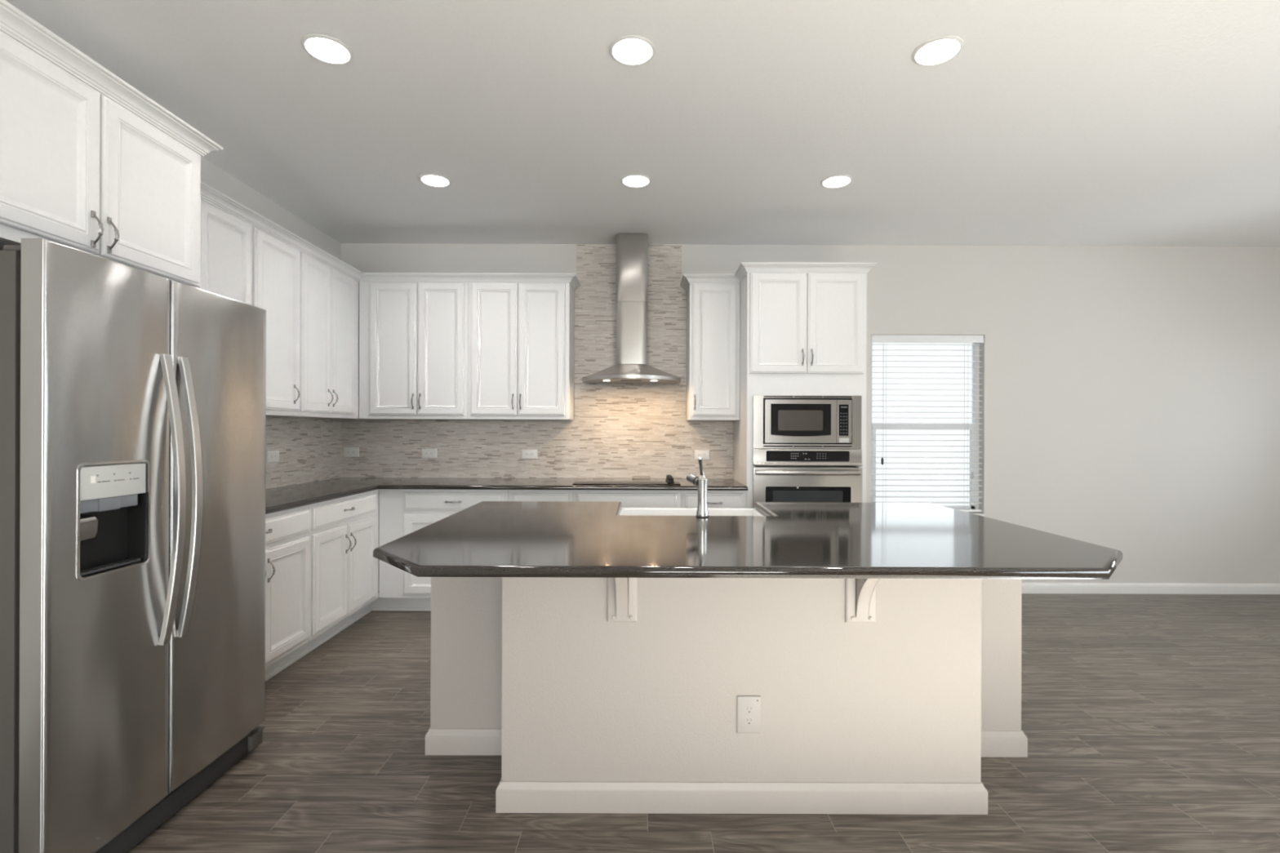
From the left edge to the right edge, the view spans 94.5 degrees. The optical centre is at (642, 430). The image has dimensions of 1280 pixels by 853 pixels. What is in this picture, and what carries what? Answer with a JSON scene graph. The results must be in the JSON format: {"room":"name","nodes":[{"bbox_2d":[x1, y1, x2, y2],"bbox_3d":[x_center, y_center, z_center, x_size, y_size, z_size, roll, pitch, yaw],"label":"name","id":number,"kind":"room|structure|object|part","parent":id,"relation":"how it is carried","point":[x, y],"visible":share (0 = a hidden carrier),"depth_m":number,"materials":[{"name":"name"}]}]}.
{"room":"kitchen","nodes":[
{"label":"kitchen","id":0,"kind":"room"},
{"bbox_2d":[200,156,341,488],"bbox_3d":[-2.505,-0.112,-0.217,0.150,2.795,10.265,0,0,0],"label":"wall","id":1,"kind":"structure","parent":0,"point":[214,176],"depth_m":3.80,"materials":[{"name":"beige paint"}]},
{"bbox_2d":[0,0,222,288],"bbox_3d":[-2.085,-0.861,1.954,0.683,0.636,1.017,0,0,0],"label":"upper cabinet","id":2,"kind":"object","parent":1,"relation":"attached to","point":[90,162],"visible":0.98,"depth_m":1.90,"materials":[{"name":"white paint"}]},
{"bbox_3d":[-1.786,-0.846,1.734,0.019,0.532,0.428,0,0,0],"label":"door","id":3,"kind":"part","parent":2,"relation":"part of","materials":[{"name":"white paint"}]},
{"bbox_3d":[-1.761,-0.652,1.914,0.034,0.118,0.014,0,0,0],"label":"handle","id":4,"kind":"part","parent":2,"relation":"part of","materials":[{"name":"silver metal"}]},
{"bbox_3d":[-2.084,-1.150,1.954,0.680,0.058,1.017,0,0,0],"label":"crown","id":5,"kind":"part","parent":2,"relation":"part of","materials":[{"name":"white paint"}]},
{"bbox_3d":[-1.761,-0.652,1.972,0.034,0.118,0.014,0,0,0],"label":"handle","id":6,"kind":"part","parent":2,"relation":"part of","materials":[{"name":"silver metal"}]},
{"bbox_3d":[-1.786,-0.846,2.171,0.019,0.532,0.433,0,0,0],"label":"door","id":7,"kind":"part","parent":2,"relation":"part of","materials":[{"name":"white paint"}]},
{"bbox_2d":[200,199,251,304],"bbox_3d":[-2.256,-0.622,2.829,0.343,1.060,0.792,0,0,0],"label":"upper cabinet","id":8,"kind":"object","parent":1,"relation":"attached to","point":[225,238],"visible":0.03,"depth_m":3.02,"materials":[{"name":"white paint"}]},
{"bbox_2d":[250,226,300,416],"bbox_3d":[-2.256,-0.622,3.454,0.343,1.060,0.457,0,0,0],"label":"upper cabinet","id":9,"kind":"object","parent":1,"relation":"attached to","point":[275,264],"visible":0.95,"depth_m":3.47,"materials":[{"name":"white paint"}]},
{"bbox_3d":[-2.102,-0.223,3.605,0.034,0.118,0.014,0,0,0],"label":"handle","id":10,"kind":"part","parent":9,"relation":"part of","materials":[{"name":"silver metal"}]},
{"bbox_2d":[270,251,358,418],"bbox_3d":[-2.256,-0.622,4.071,0.343,1.060,0.775,0,0,0],"label":"upper cabinet","id":11,"kind":"object","parent":1,"relation":"attached to","point":[329,298],"visible":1,"depth_m":3.98,"materials":[{"name":"white paint"}]},
{"bbox_3d":[-2.127,-0.618,3.862,0.019,0.996,0.336,0,0,0],"label":"door","id":12,"kind":"part","parent":11,"relation":"part of","materials":[{"name":"white paint"}]},
{"bbox_3d":[-2.102,-0.223,3.995,0.034,0.118,0.014,0,0,0],"label":"handle","id":13,"kind":"part","parent":11,"relation":"part of","materials":[{"name":"silver metal"}]},
{"bbox_3d":[-2.102,-0.223,4.058,0.034,0.118,0.014,0,0,0],"label":"handle","id":14,"kind":"part","parent":11,"relation":"part of","materials":[{"name":"silver metal"}]},
{"bbox_3d":[-2.127,-0.618,4.204,0.019,0.996,0.336,0,0,0],"label":"door","id":15,"kind":"part","parent":11,"relation":"part of","materials":[{"name":"white paint"}]},
{"bbox_2d":[4,0,1279,246],"bbox_3d":[1.640,-1.545,-0.217,8.430,0.100,10.265,0,0,0],"label":"ceiling","id":16,"kind":"structure","parent":0,"point":[1054,122],"depth_m":2.80,"materials":[{"name":"paint"}]},
{"bbox_2d":[301,34,353,64],"bbox_3d":[-1.242,-1.498,2.337,0.184,0.014,0.184,0,0,0],"label":"recessed light","id":17,"kind":"object","parent":16,"relation":"in","point":[326,49],"visible":1,"depth_m":2.32,"materials":[{"name":"white paint"}]},
{"bbox_2d":[418,173,451,186],"bbox_3d":[-1.243,-1.498,3.553,0.184,0.014,0.184,0,0,0],"label":"recessed light","id":18,"kind":"object","parent":16,"relation":"in","point":[433,180],"visible":1,"depth_m":3.53,"materials":[{"name":"white paint"}]},
{"bbox_2d":[608,35,655,65],"bbox_3d":[-0.040,-1.494,2.337,0.184,0.014,0.184,0,0,0],"label":"recessed light","id":19,"kind":"object","parent":16,"relation":"in","point":[629,50],"visible":1,"depth_m":2.32,"materials":[{"name":"white paint"}]},
{"bbox_2d":[620,173,651,186],"bbox_3d":[-0.039,-1.494,3.548,0.184,0.014,0.184,0,0,0],"label":"recessed light","id":20,"kind":"object","parent":16,"relation":"in","point":[632,180],"visible":1,"depth_m":3.52,"materials":[{"name":"white paint"}]},
{"bbox_2d":[820,174,853,187],"bbox_3d":[1.163,-1.490,3.547,0.184,0.014,0.184,0,0,0],"label":"recessed light","id":21,"kind":"object","parent":16,"relation":"in","point":[837,180],"visible":1,"depth_m":3.52,"materials":[{"name":"white paint"}]},
{"bbox_2d":[911,35,964,66],"bbox_3d":[1.162,-1.490,2.333,0.184,0.014,0.184,0,0,0],"label":"recessed light","id":22,"kind":"object","parent":16,"relation":"in","point":[940,50],"visible":1,"depth_m":2.31,"materials":[{"name":"white paint"}]},
{"bbox_2d":[127,593,1279,852],"bbox_3d":[1.630,1.350,-0.217,8.430,0.100,10.265,0,0,0],"label":"floor","id":23,"kind":"structure","parent":0,"point":[1150,723],"depth_m":2.27,"materials":[{"name":"brown wood"}]},
{"bbox_2d":[0,238,266,852],"bbox_3d":[-1.919,0.391,1.962,0.904,1.769,0.898,0,0,0],"label":"refrigerator","id":24,"kind":"object","parent":23,"relation":"on","point":[133,400],"visible":1,"depth_m":1.74,"materials":[{"name":"grey metal"}]},
{"bbox_3d":[-1.559,0.344,1.716,0.065,1.673,0.407,0,0,0],"label":"freezer door","id":25,"kind":"part","parent":24,"relation":"part of","materials":[{"name":"silver metal"}]},
{"bbox_3d":[-1.548,0.144,1.718,0.036,0.092,0.214,0,0,0],"label":"dispenser panel","id":26,"kind":"part","parent":24,"relation":"part of","materials":[{"name":"silver metal"}]},
{"bbox_2d":[97,471,138,482],"bbox_3d":[-1.529,0.134,1.729,0.002,0.023,0.138,0,0,0],"label":"print","id":27,"kind":"object","parent":24,"relation":"attached to","point":[102,477],"depth_m":1.73},
{"bbox_3d":[-1.501,0.218,1.889,0.069,0.923,0.031,0,0,0],"label":"handle","id":28,"kind":"part","parent":24,"relation":"part of","materials":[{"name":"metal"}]},
{"bbox_3d":[-1.501,0.218,1.962,0.069,0.923,0.031,0,0,0],"label":"handle","id":29,"kind":"part","parent":24,"relation":"part of","materials":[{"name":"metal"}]},
{"bbox_3d":[-1.559,0.344,2.168,0.065,1.673,0.485,0,0,0],"label":"door","id":30,"kind":"part","parent":24,"relation":"part of","materials":[{"name":"silver metal"}]},
{"bbox_2d":[265,504,309,669],"bbox_3d":[-2.115,0.787,2.860,0.635,0.768,0.849,0,0,0],"label":"base cabinet","id":31,"kind":"object","parent":23,"relation":"on","point":[286,531],"visible":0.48,"depth_m":3.06,"materials":[{"name":"white paint"}]},
{"bbox_3d":[-1.813,0.488,2.860,0.034,0.014,0.118,0,0,0],"label":"handle","id":32,"kind":"part","parent":31,"relation":"part of","materials":[{"name":"silver metal"}]},
{"bbox_3d":[-1.813,0.683,2.897,0.034,0.118,0.014,0,0,0],"label":"handle","id":33,"kind":"part","parent":31,"relation":"part of","materials":[{"name":"silver metal"}]},
{"bbox_3d":[-1.839,0.493,2.861,0.019,0.125,0.811,0,0,0],"label":"drawer","id":34,"kind":"part","parent":31,"relation":"part of","materials":[{"name":"white paint"}]},
{"bbox_2d":[265,477,747,514],"bbox_3d":[-0.850,0.392,3.601,3.162,0.030,2.326,0,0,0],"label":"countertop","id":35,"kind":"structure","parent":31,"relation":"on","point":[291,496],"depth_m":4.10,"materials":[{"name":"brown stone"}]},
{"bbox_2d":[573,475,680,484],"bbox_3d":[-0.111,0.356,4.423,0.760,0.046,0.515,0,0,0],"label":"cooktop","id":36,"kind":"object","parent":35,"relation":"in","point":[669,480],"visible":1,"depth_m":4.33,"materials":[{"name":"black glass"}]},
{"bbox_3d":[-0.111,0.376,4.423,0.760,0.006,0.515,0,0,0],"label":"glass","id":37,"kind":"part","parent":36,"relation":"part of","materials":[{"name":"black glass"}]},
{"bbox_3d":[0.204,0.354,4.235,0.052,0.039,0.052,0,0,0],"label":"knob","id":38,"kind":"part","parent":36,"relation":"part of","materials":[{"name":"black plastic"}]},
{"bbox_2d":[308,488,378,641],"bbox_3d":[-2.115,0.787,3.720,0.635,0.768,0.870,0,0,0],"label":"base cabinet","id":39,"kind":"object","parent":23,"relation":"on","point":[344,531],"visible":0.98,"depth_m":3.62,"materials":[{"name":"white paint"}]},
{"bbox_3d":[-1.841,0.863,3.496,0.019,0.563,0.380,0,0,0],"label":"door","id":40,"kind":"part","parent":39,"relation":"part of","materials":[{"name":"white paint"}]},
{"bbox_3d":[-1.839,0.493,3.696,0.019,0.125,0.779,0,0,0],"label":"drawer","id":41,"kind":"part","parent":39,"relation":"part of","materials":[{"name":"white paint"}]},
{"bbox_3d":[-1.814,0.698,3.658,0.034,0.118,0.014,0,0,0],"label":"handle","id":42,"kind":"part","parent":39,"relation":"part of","materials":[{"name":"silver metal"}]},
{"bbox_3d":[-1.813,0.488,3.690,0.034,0.014,0.118,0,0,0],"label":"handle","id":43,"kind":"part","parent":39,"relation":"part of","materials":[{"name":"silver metal"}]},
{"bbox_3d":[-1.814,0.698,3.720,0.034,0.118,0.014,0,0,0],"label":"handle","id":44,"kind":"part","parent":39,"relation":"part of","materials":[{"name":"silver metal"}]},
{"bbox_3d":[-1.841,0.863,3.889,0.019,0.563,0.393,0,0,0],"label":"door","id":45,"kind":"part","parent":39,"relation":"part of","materials":[{"name":"white paint"}]},
{"bbox_2d":[265,597,431,681],"bbox_3d":[-0.620,1.234,3.354,2.696,0.114,1.836,0,0,0],"label":"toe kick","id":46,"kind":"object","parent":23,"relation":"on","point":[380,603],"visible":0.24,"depth_m":3.95,"materials":[{"name":"white paint"}]},
{"bbox_2d":[378,488,508,598],"bbox_3d":[-1.396,0.790,4.434,0.906,0.768,0.661,0,0,0],"label":"base cabinet","id":47,"kind":"object","parent":23,"relation":"on","point":[402,512],"visible":0.32,"depth_m":4.16,"materials":[{"name":"white paint"}]},
{"bbox_3d":[-1.500,0.864,4.146,0.348,0.563,0.019,0,0,0],"label":"door","id":48,"kind":"part","parent":47,"relation":"part of","materials":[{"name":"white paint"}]},
{"bbox_3d":[-1.320,0.495,4.120,0.118,0.014,0.034,0,0,0],"label":"handle","id":49,"kind":"part","parent":47,"relation":"part of","materials":[{"name":"silver metal"}]},
{"bbox_3d":[-1.322,0.495,4.146,0.702,0.125,0.019,0,0,0],"label":"drawer","id":50,"kind":"part","parent":47,"relation":"part of","materials":[{"name":"white paint"}]},
{"bbox_2d":[508,489,573,501],"bbox_3d":[-0.715,0.792,4.434,0.454,0.768,0.661,0,0,0],"label":"base cabinet","id":51,"kind":"object","parent":23,"relation":"on","point":[513,495],"visible":0.02,"depth_m":4.14,"materials":[{"name":"white paint"}]},
{"bbox_3d":[-0.713,0.497,4.146,0.397,0.125,0.019,0,0,0],"label":"drawer","id":52,"kind":"part","parent":51,"relation":"part of","materials":[{"name":"white paint"}]},
{"bbox_2d":[573,489,681,507],"bbox_3d":[-0.107,0.794,4.434,0.761,0.768,0.661,0,0,0],"label":"base cabinet","id":53,"kind":"object","parent":23,"relation":"on","point":[628,498],"visible":0.02,"depth_m":4.14,"materials":[{"name":"white paint"}]},
{"bbox_2d":[681,490,746,507],"bbox_3d":[0.502,0.796,4.434,0.454,0.768,0.661,0,0,0],"label":"base cabinet","id":54,"kind":"object","parent":23,"relation":"on","point":[715,499],"visible":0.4,"depth_m":4.14,"materials":[{"name":"white paint"}]},
{"bbox_3d":[0.501,0.503,4.120,0.118,0.014,0.034,0,0,0],"label":"handle","id":55,"kind":"part","parent":54,"relation":"part of","materials":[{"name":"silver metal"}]},
{"bbox_2d":[425,577,1027,814],"bbox_3d":[0.336,0.853,2.586,2.398,0.883,1.167,0,0,0],"label":"kitchen island","id":56,"kind":"object","parent":23,"relation":"on","point":[583,712],"visible":0.66,"depth_m":2.02,"materials":[{"name":"beige paint"}]},
{"bbox_2d":[607,577,637,622],"bbox_3d":[-0.068,0.530,1.918,0.104,0.238,0.199,0,0,0],"label":"corbel","id":57,"kind":"object","parent":56,"relation":"attached to","point":[622,593],"visible":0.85,"depth_m":2.00,"materials":[{"name":"paint"}]},
{"bbox_3d":[-0.068,0.520,1.912,0.042,0.219,0.187,0,0,0],"label":"bracket arm","id":58,"kind":"part","parent":57,"relation":"part of","materials":[{"name":"paint"}]},
{"bbox_3d":[0.334,1.245,2.584,2.398,0.098,1.163,0,0,0],"label":"island baseboard","id":59,"kind":"part","parent":56,"relation":"part of","materials":[{"name":"paint"}]},
{"bbox_2d":[373,501,1122,579],"bbox_3d":[0.342,0.396,2.420,2.419,0.030,1.540,0,0,0],"label":"island countertop","id":60,"kind":"structure","parent":56,"relation":"on","point":[484,539],"depth_m":1.96,"materials":[{"name":"brown stone"}]},
{"bbox_2d":[619,507,764,515],"bbox_3d":[0.241,0.546,2.930,0.762,0.258,0.570,0,0,0],"label":"farmhouse sink","id":61,"kind":"object","parent":60,"relation":"in","point":[624,511],"visible":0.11,"depth_m":3.19,"materials":[{"name":"white ceramic"}]},
{"bbox_2d":[686,457,709,517],"bbox_3d":[0.249,0.248,2.649,0.065,0.264,0.113,0,0,-33],"label":"faucet","id":62,"kind":"object","parent":60,"relation":"on","point":[701,481],"visible":1,"depth_m":2.61,"materials":[{"name":"silver metal"}]},
{"bbox_3d":[0.267,0.167,2.622,0.048,0.102,0.061,0,0,0],"label":"lever","id":63,"kind":"part","parent":62,"relation":"part of","materials":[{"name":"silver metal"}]},
{"bbox_2d":[736,695,760,733],"bbox_3d":[0.363,0.965,2.013,0.082,0.126,0.008,0,0,0],"label":"wall outlet","id":64,"kind":"object","parent":56,"relation":"attached to","point":[748,707],"visible":1,"depth_m":2.01,"materials":[{"name":"beige plastic"}]},
{"bbox_2d":[744,705,754,713],"bbox_3d":[0.363,0.946,2.010,0.034,0.029,0.001,0,0,0],"label":"receptacle","id":65,"kind":"object","parent":64,"relation":"attached to","point":[748,708],"depth_m":2.01,"materials":[{"name":"beige plastic"}]},
{"bbox_2d":[744,716,754,725],"bbox_3d":[0.363,0.985,2.010,0.034,0.029,0.001,0,0,0],"label":"receptacle","id":66,"kind":"object","parent":64,"relation":"attached to","point":[748,721],"depth_m":2.01,"materials":[{"name":"beige plastic"}]},
{"bbox_2d":[844,578,879,622],"bbox_3d":[0.743,0.533,1.918,0.104,0.238,0.199,0,0,0],"label":"corbel","id":67,"kind":"object","parent":56,"relation":"attached to","point":[860,594],"visible":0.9,"depth_m":2.00,"materials":[{"name":"paint"}]},
{"bbox_3d":[0.743,0.523,1.912,0.042,0.219,0.187,0,0,0],"label":"bracket arm","id":68,"kind":"part","parent":67,"relation":"part of","materials":[{"name":"paint"}]},
{"bbox_2d":[733,262,877,507],"bbox_3d":[1.152,0.065,4.433,0.942,2.466,0.663,0,0,0],"label":"tall cabinet","id":69,"kind":"object","parent":23,"relation":"on","point":[803,325],"visible":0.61,"depth_m":4.15,"materials":[{"name":"white paint"}]},
{"bbox_3d":[0.953,-0.754,4.144,0.396,0.703,0.019,0,0,0],"label":"door","id":70,"kind":"part","parent":69,"relation":"part of","materials":[{"name":"white paint"}]},
{"bbox_3d":[1.119,-0.514,4.118,0.014,0.118,0.034,0,0,0],"label":"handle","id":71,"kind":"part","parent":69,"relation":"part of","materials":[{"name":"silver metal"}]},
{"bbox_3d":[1.156,-1.139,4.433,0.942,0.058,0.660,0,0,0],"label":"crown","id":72,"kind":"part","parent":69,"relation":"part of","materials":[{"name":"white paint"}]},
{"bbox_2d":[752,395,861,448],"bbox_3d":[1.154,-0.061,4.394,0.759,0.372,0.531,0,0,0],"label":"microwave","id":73,"kind":"object","parent":69,"relation":"in","point":[779,422],"visible":0.99,"depth_m":4.13,"materials":[{"name":"silver metal"}]},
{"bbox_3d":[1.106,-0.067,4.141,0.499,0.302,0.020,0,0,0],"label":"door","id":74,"kind":"part","parent":73,"relation":"part of","materials":[{"name":"silver metal"}]},
{"bbox_3d":[1.107,-0.075,4.142,0.421,0.228,0.015,0,0,0],"label":"door glass","id":75,"kind":"part","parent":73,"relation":"part of","materials":[{"name":"black glass"}]},
{"bbox_2d":[840,413,847,433],"bbox_3d":[1.405,-0.054,4.131,0.049,0.144,0.001,0,0,0],"label":"keypad","id":76,"kind":"object","parent":73,"relation":"attached to","point":[843,416],"depth_m":4.13,"materials":[{"name":"black plastic"}]},
{"bbox_3d":[1.409,-0.066,4.142,0.102,0.302,0.020,0,0,0],"label":"control panel","id":77,"kind":"part","parent":73,"relation":"part of","materials":[{"name":"silver metal"}]},
{"bbox_2d":[752,448,862,507],"bbox_3d":[1.152,0.490,4.367,0.758,0.725,0.586,0,0,0],"label":"wall oven","id":78,"kind":"object","parent":69,"relation":"in","point":[779,475],"visible":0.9,"depth_m":4.13,"materials":[{"name":"silver metal"}]},
{"bbox_3d":[1.182,-0.514,4.118,0.014,0.118,0.034,0,0,0],"label":"handle","id":79,"kind":"part","parent":69,"relation":"part of","materials":[{"name":"silver metal"}]},
{"bbox_3d":[1.354,-0.753,4.144,0.395,0.703,0.019,0,0,0],"label":"door","id":80,"kind":"part","parent":69,"relation":"part of","materials":[{"name":"white paint"}]},
{"bbox_2d":[340,243,1279,583],"bbox_3d":[1.635,-0.098,4.840,8.130,2.795,0.150,0,0,0],"label":"wall","id":81,"kind":"structure","parent":0,"point":[1131,397],"depth_m":4.76,"materials":[{"name":"beige paint"}]},
{"bbox_2d":[359,282,468,419],"bbox_3d":[-1.725,-0.620,4.585,0.820,1.060,0.358,0,0,0],"label":"upper cabinet","id":82,"kind":"object","parent":81,"relation":"attached to","point":[413,336],"visible":1,"depth_m":4.45,"materials":[{"name":"white paint"}]},
{"bbox_3d":[-1.874,-0.618,4.449,0.358,0.996,0.019,0,0,0],"label":"door","id":83,"kind":"part","parent":82,"relation":"part of","materials":[{"name":"white paint"}]},
{"bbox_3d":[-1.720,-0.222,4.423,0.014,0.118,0.034,0,0,0],"label":"handle","id":84,"kind":"part","parent":82,"relation":"part of","materials":[{"name":"silver metal"}]},
{"bbox_3d":[-1.666,-0.222,4.423,0.014,0.118,0.034,0,0,0],"label":"handle","id":85,"kind":"part","parent":82,"relation":"part of","materials":[{"name":"silver metal"}]},
{"bbox_3d":[-1.514,-0.616,4.449,0.350,0.996,0.019,0,0,0],"label":"door","id":86,"kind":"part","parent":82,"relation":"part of","materials":[{"name":"white paint"}]},
{"bbox_2d":[265,244,733,488],"bbox_3d":[-0.847,-0.563,3.602,3.162,1.880,2.324,0,0,0],"label":"backsplash","id":87,"kind":"structure","parent":81,"relation":"attached to","point":[617,430],"depth_m":4.75,"materials":[{"name":"tile"}]},
{"bbox_2d":[266,450,279,462],"bbox_3d":[-2.417,0.167,3.880,0.008,0.076,0.122,0,0,0],"label":"wall outlet","id":88,"kind":"object","parent":87,"relation":"attached to","point":[272,455],"visible":1,"depth_m":3.87,"materials":[{"name":"white plastic"}]},
{"bbox_2d":[343,447,359,457],"bbox_3d":[-2.336,0.171,4.751,0.122,0.076,0.008,0,0,0],"label":"wall outlet","id":89,"kind":"object","parent":87,"relation":"attached to","point":[348,451],"visible":1,"depth_m":4.75,"materials":[{"name":"white plastic"}]},
{"bbox_2d":[422,448,437,457],"bbox_3d":[-1.710,0.180,4.751,0.122,0.076,0.008,0,0,0],"label":"wall outlet","id":90,"kind":"object","parent":87,"relation":"attached to","point":[426,453],"visible":1,"depth_m":4.75,"materials":[{"name":"white plastic"}]},
{"bbox_2d":[522,449,537,458],"bbox_3d":[-0.905,0.187,4.751,0.122,0.076,0.008,0,0,0],"label":"wall outlet","id":91,"kind":"object","parent":87,"relation":"attached to","point":[526,454],"visible":1,"depth_m":4.75,"materials":[{"name":"white plastic"}]},
{"bbox_2d":[694,449,710,459],"bbox_3d":[0.480,0.193,4.751,0.122,0.076,0.008,0,0,0],"label":"wall outlet","id":92,"kind":"object","parent":87,"relation":"attached to","point":[704,454],"visible":1,"depth_m":4.75,"materials":[{"name":"white plastic"}]},
{"bbox_2d":[467,282,573,420],"bbox_3d":[-0.933,-0.617,4.585,0.763,1.060,0.358,0,0,0],"label":"upper cabinet","id":93,"kind":"object","parent":81,"relation":"attached to","point":[521,335],"visible":1,"depth_m":4.45,"materials":[{"name":"white paint"}]},
{"bbox_2d":[200,181,580,292],"bbox_3d":[-1.317,-1.148,3.594,1.639,0.058,2.323,0,0,0],"label":"crown molding","id":94,"kind":"structure","parent":93,"relation":"attached to","point":[209,194],"depth_m":4.25,"materials":[{"name":"white paint"}]},
{"bbox_3d":[-1.115,-0.615,4.449,0.351,0.996,0.019,0,0,0],"label":"door","id":95,"kind":"part","parent":93,"relation":"part of","materials":[{"name":"white paint"}]},
{"bbox_3d":[-0.970,-0.219,4.423,0.014,0.118,0.034,0,0,0],"label":"handle","id":96,"kind":"part","parent":93,"relation":"part of","materials":[{"name":"silver metal"}]},
{"bbox_3d":[-0.914,-0.219,4.423,0.014,0.118,0.034,0,0,0],"label":"handle","id":97,"kind":"part","parent":93,"relation":"part of","materials":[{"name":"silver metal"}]},
{"bbox_3d":[-0.758,-0.614,4.449,0.352,0.996,0.019,0,0,0],"label":"door","id":98,"kind":"part","parent":93,"relation":"part of","materials":[{"name":"white paint"}]},
{"bbox_2d":[582,232,680,383],"bbox_3d":[-0.082,-0.935,4.509,0.758,1.131,0.494,0,0,0],"label":"range hood","id":99,"kind":"object","parent":81,"relation":"attached to","point":[631,366],"visible":1,"depth_m":4.49,"materials":[{"name":"silver metal"}]},
{"bbox_3d":[-0.084,-0.380,4.510,0.712,0.002,0.468,0,0,0],"label":"filter panel","id":100,"kind":"part","parent":99,"relation":"part of","materials":[{"name":"silver metal"}]},
{"bbox_2d":[680,273,740,420],"bbox_3d":[0.518,-0.626,4.585,0.432,1.088,0.358,0,0,0],"label":"upper cabinet","id":101,"kind":"object","parent":81,"relation":"attached to","point":[713,300],"visible":0.99,"depth_m":4.45,"materials":[{"name":"white paint"}]},
{"bbox_3d":[0.520,-1.141,4.582,0.432,0.058,0.347,0,0,0],"label":"crown","id":102,"kind":"part","parent":101,"relation":"part of","materials":[{"name":"white paint"}]},
{"bbox_3d":[0.543,-0.609,4.449,0.335,0.996,0.019,0,0,0],"label":"door","id":103,"kind":"part","parent":101,"relation":"part of","materials":[{"name":"white paint"}]},
{"bbox_2d":[871,342,984,515],"bbox_3d":[2.297,-0.047,4.822,0.910,1.458,0.137,0,0,0],"label":"window","id":104,"kind":"structure","parent":81,"relation":"in","point":[972,506],"depth_m":4.84,"materials":[{"name":"white plastic"}]},
{"bbox_3d":[2.296,0.296,4.856,0.840,0.702,0.048,0,0,0],"label":"sash","id":105,"kind":"part","parent":104,"relation":"part of","materials":[{"name":"white plastic"}]},
{"bbox_2d":[871,334,983,511],"bbox_3d":[2.297,-0.060,4.794,0.902,1.428,0.070,0,0,0],"label":"window blind","id":106,"kind":"object","parent":104,"relation":"attached to","point":[883,339],"visible":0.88,"depth_m":4.78,"materials":[{"name":"white plastic"}]},
{"bbox_3d":[1.965,-0.053,4.802,0.002,1.372,0.055,0,0,0],"label":"ladder cord","id":107,"kind":"part","parent":106,"relation":"part of","materials":[{"name":"white fabric"}]},
{"bbox_3d":[2.625,-0.051,4.802,0.002,1.372,0.055,0,0,0],"label":"ladder cord","id":108,"kind":"part","parent":106,"relation":"part of","materials":[{"name":"white fabric"}]},
{"bbox_3d":[2.295,0.644,4.801,0.894,0.020,0.044,0,0,0],"label":"rail","id":109,"kind":"part","parent":106,"relation":"part of","materials":[{"name":"white plastic"}]},
{"bbox_3d":[2.663,-0.184,4.771,0.002,1.025,0.002,0,0,0],"label":"lift cord","id":110,"kind":"part","parent":106,"relation":"part of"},
{"bbox_3d":[2.295,0.673,4.796,0.908,0.018,0.087,0,0,0],"label":"sill","id":111,"kind":"part","parent":104,"relation":"part of","materials":[{"name":"white paint"}]},
{"bbox_2d":[1022,582,1279,594],"bbox_3d":[3.636,1.265,4.757,4.120,0.083,0.015,0,0,0],"label":"baseboard","id":112,"kind":"structure","parent":81,"relation":"attached to","point":[1027,588],"depth_m":4.75,"materials":[{"name":"white paint"}]}
]}

